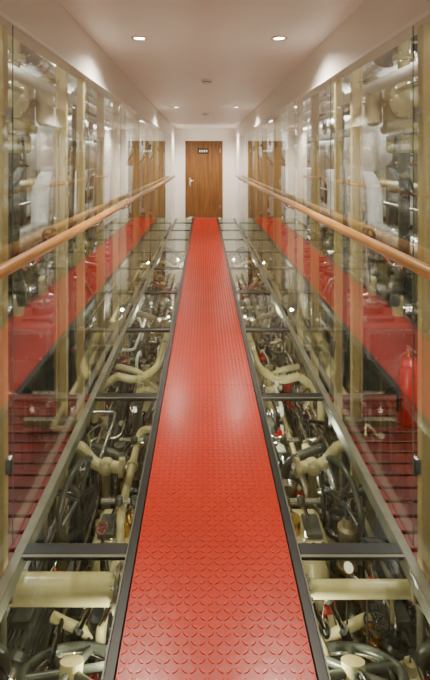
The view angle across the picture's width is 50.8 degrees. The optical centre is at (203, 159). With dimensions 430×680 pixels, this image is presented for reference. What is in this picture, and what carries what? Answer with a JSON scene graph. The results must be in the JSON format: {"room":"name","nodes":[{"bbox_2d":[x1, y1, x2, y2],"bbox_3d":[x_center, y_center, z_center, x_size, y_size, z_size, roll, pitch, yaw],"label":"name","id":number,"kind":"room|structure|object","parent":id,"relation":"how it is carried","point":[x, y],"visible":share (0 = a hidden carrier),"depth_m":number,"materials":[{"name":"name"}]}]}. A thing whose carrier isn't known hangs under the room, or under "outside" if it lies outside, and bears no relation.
{"room":"corridor","nodes":[
{"label":"corridor","id":0,"kind":"room"},
{"bbox_2d":[8,154,93,296],"bbox_3d":[-2.929,1.125,5.250,0.270,4.650,13.700,0,0,0],"label":"wall","id":1,"kind":"structure","parent":0,"point":[25,192],"depth_m":7.65,"materials":[{"name":"white paint"}]},
{"bbox_2d":[0,24,168,579],"bbox_3d":[-0.802,0.586,4.760,0.068,2.249,10.664,0,0,0],"label":"posts","id":2,"kind":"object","parent":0,"point":[5,111],"depth_m":2.97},
{"bbox_2d":[12,25,12,545],"bbox_3d":[-0.766,0.504,2.399,0.004,2.085,1.170,0,0,0],"label":"wall panel","id":3,"kind":"object","parent":2,"relation":"attached to","point":[12,25],"depth_m":1.81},
{"bbox_2d":[0,0,175,139],"bbox_3d":[-0.799,-0.685,5.250,0.090,0.290,13.700,0,0,0],"label":"bulkhead","id":4,"kind":"structure","parent":2,"relation":"attached to","point":[45,27],"depth_m":2.63,"materials":[{"name":"white paint"}]},
{"bbox_2d":[0,175,175,279],"bbox_3d":[-0.720,0.417,4.775,0.089,0.113,11.950,0,0,0],"label":"wooden handrail","id":5,"kind":"object","parent":2,"relation":"attached to","point":[35,253],"visible":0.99,"depth_m":2.12,"materials":[{"name":"brown wood"}]},
{"bbox_2d":[165,134,169,237],"bbox_3d":[-0.766,0.504,9.479,0.004,2.085,1.169,0,0,0],"label":"wall panel","id":6,"kind":"object","parent":2,"relation":"attached to","point":[167,221],"depth_m":9.48,"materials":[{"name":"white paint"}]},
{"bbox_2d":[170,136,171,227],"bbox_3d":[-0.766,0.504,10.407,0.004,2.085,0.665,0,0,0],"label":"wall panel","id":7,"kind":"object","parent":2,"relation":"attached to","point":[170,136],"depth_m":10.33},
{"bbox_2d":[168,138,174,255],"bbox_3d":[-0.814,1.455,11.425,0.100,3.990,1.350,0,0,0],"label":"wall","id":8,"kind":"structure","parent":0,"point":[171,244],"depth_m":11.35,"materials":[{"name":"white paint"}]},
{"bbox_2d":[107,122,308,264],"bbox_3d":[0.036,1.125,12.150,6.200,4.650,0.100,0,0,0],"label":"wall","id":9,"kind":"structure","parent":0,"point":[227,136],"depth_m":12.10,"materials":[{"name":"white paint"}]},
{"bbox_2d":[185,141,222,217],"bbox_3d":[0.000,0.521,12.104,0.996,2.058,0.151,0,0,0],"label":"door","id":10,"kind":"structure","parent":9,"relation":"in","point":[203,159],"depth_m":12.10,"materials":[{"name":"brown wood"}]},
{"bbox_2d":[57,0,364,128],"bbox_3d":[0.036,-1.045,5.250,6.000,0.430,13.700,0,0,0],"label":"ceiling","id":11,"kind":"structure","parent":0,"point":[229,43],"depth_m":3.28,"materials":[{"name":"white paint"}]},
{"bbox_2d":[20,66,144,223],"bbox_3d":[-1.802,-0.157,8.155,0.665,2.095,7.690,0,0,0],"label":"exhaust pipe","id":12,"kind":"object","parent":11,"relation":"hanging from","point":[42,157],"visible":0.41,"depth_m":5.49,"materials":[{"name":"metal"}]},
{"bbox_2d":[8,63,158,390],"bbox_3d":[-1.844,0.425,6.300,1.832,3.250,11.400,0,0,0],"label":"overhead pipework","id":13,"kind":"object","parent":11,"relation":"hanging from","point":[21,76],"visible":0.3,"depth_m":4.22,"materials":[{"name":"beige metal"}]},
{"bbox_2d":[8,35,52,306],"bbox_3d":[-1.399,-0.013,3.332,0.396,2.375,0.630,0,0,-41],"label":"pipes","id":14,"kind":"object","parent":13,"relation":"attached to","point":[24,104],"visible":0.68,"depth_m":3.21,"materials":[{"name":"beige metal"}]},
{"bbox_2d":[55,98,111,121],"bbox_3d":[-1.824,-1.110,6.096,1.920,0.180,11.852,0,0,0],"label":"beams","id":15,"kind":"structure","parent":11,"relation":"attached to","point":[86,112],"depth_m":10.16,"materials":[{"name":"beige metal"}]},
{"bbox_2d":[68,104,111,143],"bbox_3d":[-2.504,-0.797,6.500,0.516,0.805,11.000,0,0,0],"label":"ventilation duct","id":16,"kind":"object","parent":11,"relation":"hanging from","point":[93,137],"visible":0.2,"depth_m":9.39,"materials":[{"name":"metal"}]},
{"bbox_2d":[21,43,158,134],"bbox_3d":[-1.364,-0.890,7.793,0.400,0.620,8.214,0,0,0],"label":"duct","id":17,"kind":"object","parent":11,"relation":"hanging from","point":[35,63],"visible":0.16,"depth_m":3.97,"materials":[{"name":"metal"}]},
{"bbox_2d":[131,36,147,40],"bbox_3d":[-0.439,-0.826,3.080,0.110,0.008,0.110,0,0,0],"label":"recessed light","id":18,"kind":"object","parent":11,"relation":"in","point":[137,38],"visible":1,"depth_m":3.09,"materials":[{"name":"metal"}]},
{"bbox_2d":[201,79,212,84],"bbox_3d":[0.030,-0.804,4.700,0.120,0.052,0.120,0,0,0],"label":"smoke detector","id":19,"kind":"object","parent":11,"relation":"attached to","point":[204,81],"visible":1,"depth_m":4.66,"materials":[{"name":"white plastic"}]},
{"bbox_2d":[271,36,286,40],"bbox_3d":[0.511,-0.826,3.080,0.110,0.008,0.110,0,0,0],"label":"recessed light","id":20,"kind":"object","parent":11,"relation":"in","point":[275,38],"visible":1,"depth_m":3.09,"materials":[{"name":"metal"}]},
{"bbox_2d":[294,110,349,143],"bbox_3d":[2.576,-0.797,6.500,0.516,0.805,11.000,0,0,0],"label":"ventilation duct","id":21,"kind":"object","parent":11,"relation":"hanging from","point":[322,137],"visible":0.19,"depth_m":8.83,"materials":[{"name":"metal"}]},
{"bbox_2d":[252,47,396,136],"bbox_3d":[1.436,-0.890,7.793,0.400,0.620,8.214,0,0,0],"label":"duct","id":22,"kind":"object","parent":11,"relation":"hanging from","point":[382,64],"visible":0.15,"depth_m":4.18,"materials":[{"name":"metal"}]},
{"bbox_2d":[267,65,396,222],"bbox_3d":[1.873,-0.157,8.155,0.665,2.095,7.690,0,0,0],"label":"exhaust pipe","id":23,"kind":"object","parent":11,"relation":"hanging from","point":[376,157],"visible":0.37,"depth_m":5.51,"materials":[{"name":"metal"}]},
{"bbox_2d":[247,60,417,389],"bbox_3d":[1.916,0.425,6.300,1.832,3.250,11.400,0,0,0],"label":"overhead pipework","id":24,"kind":"object","parent":11,"relation":"hanging from","point":[404,73],"visible":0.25,"depth_m":4.16,"materials":[{"name":"beige metal"}]},
{"bbox_2d":[365,38,417,306],"bbox_3d":[1.471,-0.013,3.332,0.396,2.375,0.630,0,0,41],"label":"pipes","id":25,"kind":"object","parent":24,"relation":"attached to","point":[395,111],"visible":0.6,"depth_m":3.21,"materials":[{"name":"beige metal"}]},
{"bbox_2d":[303,34,417,121],"bbox_3d":[1.896,-1.110,6.096,1.920,0.180,11.852,0,0,0],"label":"beams","id":26,"kind":"structure","parent":11,"relation":"attached to","point":[415,36],"depth_m":4.54,"materials":[{"name":"beige metal"}]},
{"bbox_2d":[0,218,429,679],"bbox_3d":[0.036,1.649,5.235,2.440,0.201,13.670,0,0,0],"label":"support frame","id":27,"kind":"object","parent":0,"point":[398,549],"visible":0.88,"depth_m":2.12,"materials":[{"name":"black metal"}]},
{"bbox_2d":[115,218,316,679],"bbox_3d":[0.036,1.555,5.235,0.602,0.014,13.667,0,0,0],"label":"walkway","id":28,"kind":"object","parent":27,"relation":"on","point":[214,595],"visible":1,"depth_m":1.90,"materials":[{"name":"red rubber"}]},
{"bbox_2d":[235,137,242,258],"bbox_3d":[0.886,1.455,11.425,0.100,3.990,1.350,0,0,0],"label":"wall","id":29,"kind":"structure","parent":0,"point":[238,244],"depth_m":11.30,"materials":[{"name":"white paint"}]},
{"bbox_2d":[242,24,429,584],"bbox_3d":[0.874,0.586,4.760,0.068,2.249,10.664,0,0,0],"label":"wooden posts","id":30,"kind":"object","parent":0,"point":[422,112],"depth_m":1.82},
{"bbox_2d":[239,136,241,228],"bbox_3d":[0.838,0.504,10.407,0.004,2.085,0.665,0,0,0],"label":"wall panel","id":31,"kind":"object","parent":30,"relation":"attached to","point":[240,138],"depth_m":10.38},
{"bbox_2d":[330,78,330,393],"bbox_3d":[0.838,0.504,3.579,0.004,2.085,1.169,0,0,0],"label":"wall panel","id":32,"kind":"object","parent":30,"relation":"attached to","point":[330,78],"depth_m":2.99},
{"bbox_2d":[235,0,429,139],"bbox_3d":[0.871,-0.685,5.250,0.090,0.290,13.700,0,0,0],"label":"bulkhead","id":33,"kind":"structure","parent":30,"relation":"attached to","point":[376,27],"depth_m":2.64,"materials":[{"name":"white paint"}]},
{"bbox_2d":[236,175,429,280],"bbox_3d":[0.791,0.417,4.775,0.089,0.113,11.950,0,0,0],"label":"wooden handrail","id":34,"kind":"object","parent":30,"relation":"attached to","point":[402,260],"visible":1,"depth_m":2.11,"materials":[{"name":"brown wood"}]},
{"bbox_2d":[413,25,413,545],"bbox_3d":[0.838,0.504,2.399,0.004,2.085,1.170,0,0,0],"label":"wall panel","id":35,"kind":"object","parent":30,"relation":"attached to","point":[413,25],"depth_m":1.81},
{"bbox_2d":[319,153,417,302],"bbox_3d":[3.001,1.125,5.250,0.270,4.650,13.700,0,0,0],"label":"wall","id":36,"kind":"structure","parent":0,"point":[390,214],"depth_m":7.07,"materials":[{"name":"white paint"}]},
{"bbox_3d":[0.036,3.500,5.250,6.000,0.100,13.700,0,0,0],"label":"floor","id":37,"kind":"structure","parent":0,"visible":0},
{"bbox_2d":[0,607,59,679],"bbox_3d":[-1.005,2.804,2.272,0.441,1.293,0.535,0,0,0],"label":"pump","id":38,"kind":"object","parent":37,"relation":"on","point":[29,629],"visible":0.55,"depth_m":2.25,"materials":[{"name":"metal"}]},
{"bbox_2d":[0,394,89,646],"bbox_3d":[-1.289,2.625,2.750,0.850,1.650,1.500,0,0,0],"label":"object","id":39,"kind":"object","parent":37,"relation":"on","point":[37,451],"visible":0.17,"depth_m":2.81,"materials":[{"name":"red metal"}]},
{"bbox_2d":[42,226,55,241],"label":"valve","id":40,"kind":"object","parent":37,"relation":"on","point":[52,234],"depth_m":3.29,"materials":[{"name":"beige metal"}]},
{"bbox_2d":[7,455,96,620],"bbox_3d":[-0.989,2.695,2.920,0.549,1.510,0.435,0,0,0],"label":"handwheel","id":41,"kind":"object","parent":37,"relation":"on","point":[78,496],"visible":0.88,"depth_m":2.89,"materials":[{"name":"metal"}]},
{"bbox_2d":[54,248,55,397],"label":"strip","id":42,"kind":"object","parent":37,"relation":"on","point":[54,248],"depth_m":3.43,"materials":[{"name":"metal"}]},
{"bbox_2d":[54,497,55,518],"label":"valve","id":43,"kind":"object","parent":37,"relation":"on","point":[55,497],"depth_m":3.44,"materials":[{"name":"black metal"}]},
{"bbox_2d":[24,230,96,283],"bbox_3d":[-2.414,2.175,8.000,0.384,2.550,3.584,0,0,0],"label":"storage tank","id":44,"kind":"object","parent":37,"relation":"on","point":[29,276],"visible":0.02,"depth_m":6.22,"materials":[{"name":"beige metal"}]},
{"bbox_2d":[16,641,107,679],"bbox_3d":[-0.564,2.754,1.860,0.444,1.391,0.521,0,0,0],"label":"wheel","id":45,"kind":"object","parent":37,"relation":"on","point":[70,658],"visible":0.73,"depth_m":1.95,"materials":[{"name":"beige metal"}]},
{"bbox_2d":[7,564,123,615],"bbox_3d":[-0.719,2.667,2.080,0.909,1.570,0.176,0,0,0],"label":"pipe","id":46,"kind":"object","parent":37,"relation":"on","point":[33,588],"visible":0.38,"depth_m":2.04,"materials":[{"name":"beige metal"}]},
{"bbox_2d":[50,611,101,679],"bbox_3d":[-0.496,2.868,2.374,0.405,1.164,0.441,0,0,27],"label":"pump","id":47,"kind":"object","parent":37,"relation":"on","point":[69,625],"visible":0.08,"depth_m":2.24,"materials":[{"name":"beige metal"}]},
{"bbox_2d":[8,191,158,570],"bbox_3d":[-1.627,2.095,7.461,1.175,2.710,7.678,0,0,0],"label":"engine","id":48,"kind":"object","parent":37,"relation":"on","point":[33,323],"visible":0.3,"depth_m":4.62,"materials":[{"name":"red metal"}]},
{"bbox_2d":[0,253,183,679],"bbox_3d":[-0.731,2.702,5.960,0.929,1.496,9.480,0,0,0],"label":"bilge pipework","id":49,"kind":"object","parent":37,"relation":"on","point":[117,417],"visible":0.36,"depth_m":3.48,"materials":[{"name":"beige metal"}]},
{"bbox_2d":[76,440,127,511],"bbox_3d":[-0.792,2.662,3.049,0.564,1.576,0.123,0,0,7],"label":"valve","id":50,"kind":"object","parent":37,"relation":"on","point":[105,466],"visible":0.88,"depth_m":3.01,"materials":[{"name":"beige metal"}]},
{"bbox_2d":[56,66,161,570],"bbox_3d":[-0.984,1.125,5.500,0.070,4.650,9.484,0,0,0],"label":"stanchions","id":51,"kind":"object","parent":37,"relation":"on","point":[61,75],"visible":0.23,"depth_m":3.13,"materials":[{"name":"metal"}]},
{"bbox_2d":[90,509,134,570],"bbox_3d":[-0.524,2.810,2.710,0.320,1.280,0.580,0,0,0],"label":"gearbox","id":52,"kind":"object","parent":37,"relation":"on","point":[110,536],"visible":0.09,"depth_m":2.70,"materials":[{"name":"beige metal"}]},
{"bbox_2d":[91,442,144,508],"bbox_3d":[-0.600,2.767,3.478,0.453,1.367,0.589,0,0,0],"label":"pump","id":53,"kind":"object","parent":37,"relation":"on","point":[96,448],"visible":0.12,"depth_m":3.27,"materials":[{"name":"metal"}]},
{"bbox_2d":[53,253,184,668],"bbox_3d":[-0.645,2.745,5.855,0.638,1.410,8.670,0,0,0],"label":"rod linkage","id":54,"kind":"object","parent":37,"relation":"on","point":[78,632],"visible":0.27,"depth_m":2.96,"materials":[{"name":"metal"}]},
{"bbox_2d":[91,333,169,455],"bbox_3d":[-0.513,2.636,4.473,0.497,1.631,1.302,0,0,24],"label":"pipe","id":55,"kind":"object","parent":37,"relation":"on","point":[139,378],"visible":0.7,"depth_m":3.98,"materials":[{"name":"beige metal"}]},
{"bbox_2d":[115,363,160,416],"bbox_3d":[-0.635,2.714,4.522,0.441,1.473,0.535,0,0,0],"label":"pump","id":56,"kind":"object","parent":37,"relation":"on","point":[148,386],"visible":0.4,"depth_m":4.33,"materials":[{"name":"beige metal"}]},
{"bbox_2d":[136,312,171,351],"bbox_3d":[-0.534,2.651,5.613,0.584,1.597,0.460,0,0,0],"label":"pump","id":57,"kind":"object","parent":37,"relation":"on","point":[162,322],"visible":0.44,"depth_m":5.48,"materials":[{"name":"beige metal"}]},
{"bbox_2d":[149,281,176,317],"bbox_3d":[-0.645,2.619,6.878,0.464,1.661,0.589,0,0,0],"label":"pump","id":58,"kind":"object","parent":37,"relation":"on","point":[163,299],"visible":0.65,"depth_m":6.62,"materials":[{"name":"beige paint"}]},
{"bbox_2d":[158,260,181,290],"bbox_3d":[-0.600,2.602,8.078,0.453,1.697,0.589,0,0,0],"label":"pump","id":59,"kind":"object","parent":37,"relation":"on","point":[174,276],"visible":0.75,"depth_m":7.82,"materials":[{"name":"beige metal"}]},
{"bbox_2d":[166,246,183,265],"bbox_3d":[-0.650,2.602,9.377,0.453,1.697,0.589,0,0,0],"label":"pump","id":60,"kind":"object","parent":37,"relation":"on","point":[175,257],"visible":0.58,"depth_m":9.12,"materials":[{"name":"metal"}]},
{"bbox_2d":[228,246,245,265],"bbox_3d":[0.722,2.602,9.377,0.453,1.697,0.589,0,0,0],"label":"pump","id":61,"kind":"object","parent":37,"relation":"on","point":[234,258],"visible":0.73,"depth_m":9.12,"materials":[{"name":"metal"}]},
{"bbox_2d":[231,260,253,287],"bbox_3d":[0.672,2.602,8.078,0.453,1.697,0.589,0,0,0],"label":"pump","id":62,"kind":"object","parent":37,"relation":"on","point":[237,275],"visible":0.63,"depth_m":7.82,"materials":[{"name":"beige metal"}]},
{"bbox_2d":[237,281,263,314],"bbox_3d":[0.717,2.619,6.878,0.464,1.661,0.589,0,0,0],"label":"pump","id":63,"kind":"object","parent":37,"relation":"on","point":[244,299],"visible":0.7,"depth_m":6.62,"materials":[{"name":"beige paint"}]},
{"bbox_2d":[244,312,277,350],"bbox_3d":[0.628,2.651,5.613,0.540,1.597,0.460,0,0,0],"label":"pump","id":64,"kind":"object","parent":37,"relation":"on","point":[251,322],"visible":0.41,"depth_m":5.46,"materials":[{"name":"beige metal"}]},
{"bbox_2d":[257,363,299,415],"bbox_3d":[0.707,2.714,4.522,0.441,1.473,0.535,0,0,0],"label":"pump","id":65,"kind":"object","parent":37,"relation":"on","point":[269,384],"visible":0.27,"depth_m":4.32,"materials":[{"name":"beige metal"}]},
{"bbox_2d":[246,333,324,421],"bbox_3d":[0.585,2.636,4.473,0.497,1.631,1.302,0,0,-24],"label":"pipe","id":66,"kind":"object","parent":37,"relation":"on","point":[278,379],"visible":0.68,"depth_m":3.98,"materials":[{"name":"beige metal"}]},
{"bbox_2d":[227,253,365,641],"bbox_3d":[0.717,2.745,5.855,0.638,1.410,8.670,0,0,0],"label":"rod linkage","id":67,"kind":"object","parent":37,"relation":"on","point":[324,629],"visible":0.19,"depth_m":2.74,"materials":[{"name":"metal"}]},
{"bbox_2d":[276,442,326,508],"bbox_3d":[0.672,2.767,3.478,0.453,1.367,0.589,0,0,0],"label":"pump","id":68,"kind":"object","parent":37,"relation":"on","point":[292,487],"visible":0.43,"depth_m":3.24,"materials":[{"name":"metal"}]},
{"bbox_2d":[249,67,362,565],"bbox_3d":[1.056,1.125,5.500,0.070,4.650,9.484,0,0,0],"label":"stanchions","id":69,"kind":"object","parent":37,"relation":"on","point":[356,77],"visible":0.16,"depth_m":4.30,"materials":[{"name":"metal"}]},
{"bbox_2d":[291,509,329,611],"bbox_3d":[0.596,2.810,2.710,0.320,1.280,0.580,0,0,0],"label":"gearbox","id":70,"kind":"object","parent":37,"relation":"on","point":[306,531],"visible":0.27,"depth_m":2.69,"materials":[{"name":"beige metal"}]},
{"bbox_2d":[291,440,344,508],"bbox_3d":[0.864,2.662,3.048,0.564,1.576,0.126,0,0,-6],"label":"valve","id":71,"kind":"object","parent":37,"relation":"on","point":[312,466],"visible":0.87,"depth_m":3.01,"materials":[{"name":"beige metal"}]},
{"bbox_2d":[229,255,429,679],"bbox_3d":[0.804,2.708,5.952,0.913,1.484,9.515,0,0,0],"label":"bilge pipework","id":72,"kind":"object","parent":37,"relation":"on","point":[277,350],"visible":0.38,"depth_m":2.97,"materials":[{"name":"metal"}]},
{"bbox_2d":[252,190,417,575],"bbox_3d":[1.698,2.095,7.461,1.175,2.710,7.678,0,0,0],"label":"engine","id":73,"kind":"object","parent":37,"relation":"on","point":[387,329],"visible":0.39,"depth_m":4.65,"materials":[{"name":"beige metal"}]},
{"bbox_2d":[317,612,372,641],"bbox_3d":[0.603,2.868,2.338,0.483,1.164,0.383,0,0,0],"label":"pump","id":74,"kind":"object","parent":37,"relation":"on","point":[355,623],"visible":0.06,"depth_m":2.24,"materials":[{"name":"beige metal"}]},
{"bbox_2d":[318,455,395,578],"bbox_3d":[1.061,2.695,2.920,0.549,1.510,0.435,0,0,0],"label":"handwheel","id":75,"kind":"object","parent":37,"relation":"on","point":[343,494],"visible":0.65,"depth_m":2.89,"materials":[{"name":"metal"}]},
{"bbox_2d":[323,230,392,283],"bbox_3d":[2.486,2.175,8.000,0.384,2.550,3.584,0,0,0],"label":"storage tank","id":76,"kind":"object","parent":37,"relation":"on","point":[384,275],"visible":0.02,"depth_m":6.22,"materials":[{"name":"beige metal"}]},
{"bbox_2d":[305,573,411,602],"bbox_3d":[0.778,2.683,2.080,0.885,1.537,0.112,0,0,0],"label":"pipe","id":77,"kind":"object","parent":37,"relation":"on","point":[320,589],"visible":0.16,"depth_m":2.05,"materials":[{"name":"beige metal"}]},
{"bbox_2d":[325,641,409,679],"bbox_3d":[0.636,2.754,1.860,0.444,1.391,0.521,0,0,0],"label":"handwheel","id":78,"kind":"object","parent":37,"relation":"on","point":[353,655],"visible":0.67,"depth_m":1.95,"materials":[{"name":"beige metal"}]},
{"bbox_2d":[363,226,375,238],"bbox_3d":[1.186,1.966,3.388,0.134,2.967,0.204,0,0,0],"label":"valve","id":79,"kind":"object","parent":37,"relation":"on","point":[367,228],"visible":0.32,"depth_m":3.29,"materials":[{"name":"beige"}]},
{"bbox_2d":[329,394,425,646],"bbox_3d":[1.361,2.625,2.750,0.850,1.650,1.500,0,0,0],"label":"platform","id":80,"kind":"object","parent":37,"relation":"on","point":[387,452],"visible":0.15,"depth_m":2.75,"materials":[{"name":"maroon paint"}]},
{"bbox_2d":[396,345,417,427],"bbox_3d":[1.391,1.538,3.085,0.139,0.525,0.175,0,0,32],"label":"fire extinguisher","id":81,"kind":"object","parent":80,"relation":"on","point":[404,372],"visible":0.97,"depth_m":3.05,"materials":[{"name":"red metal"}]},
{"bbox_2d":[368,600,429,679],"bbox_3d":[1.077,2.804,2.272,0.441,1.293,0.535,0,0,0],"label":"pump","id":82,"kind":"object","parent":37,"relation":"on","point":[407,628],"visible":0.31,"depth_m":2.25,"materials":[{"name":"metal"}]}
]}

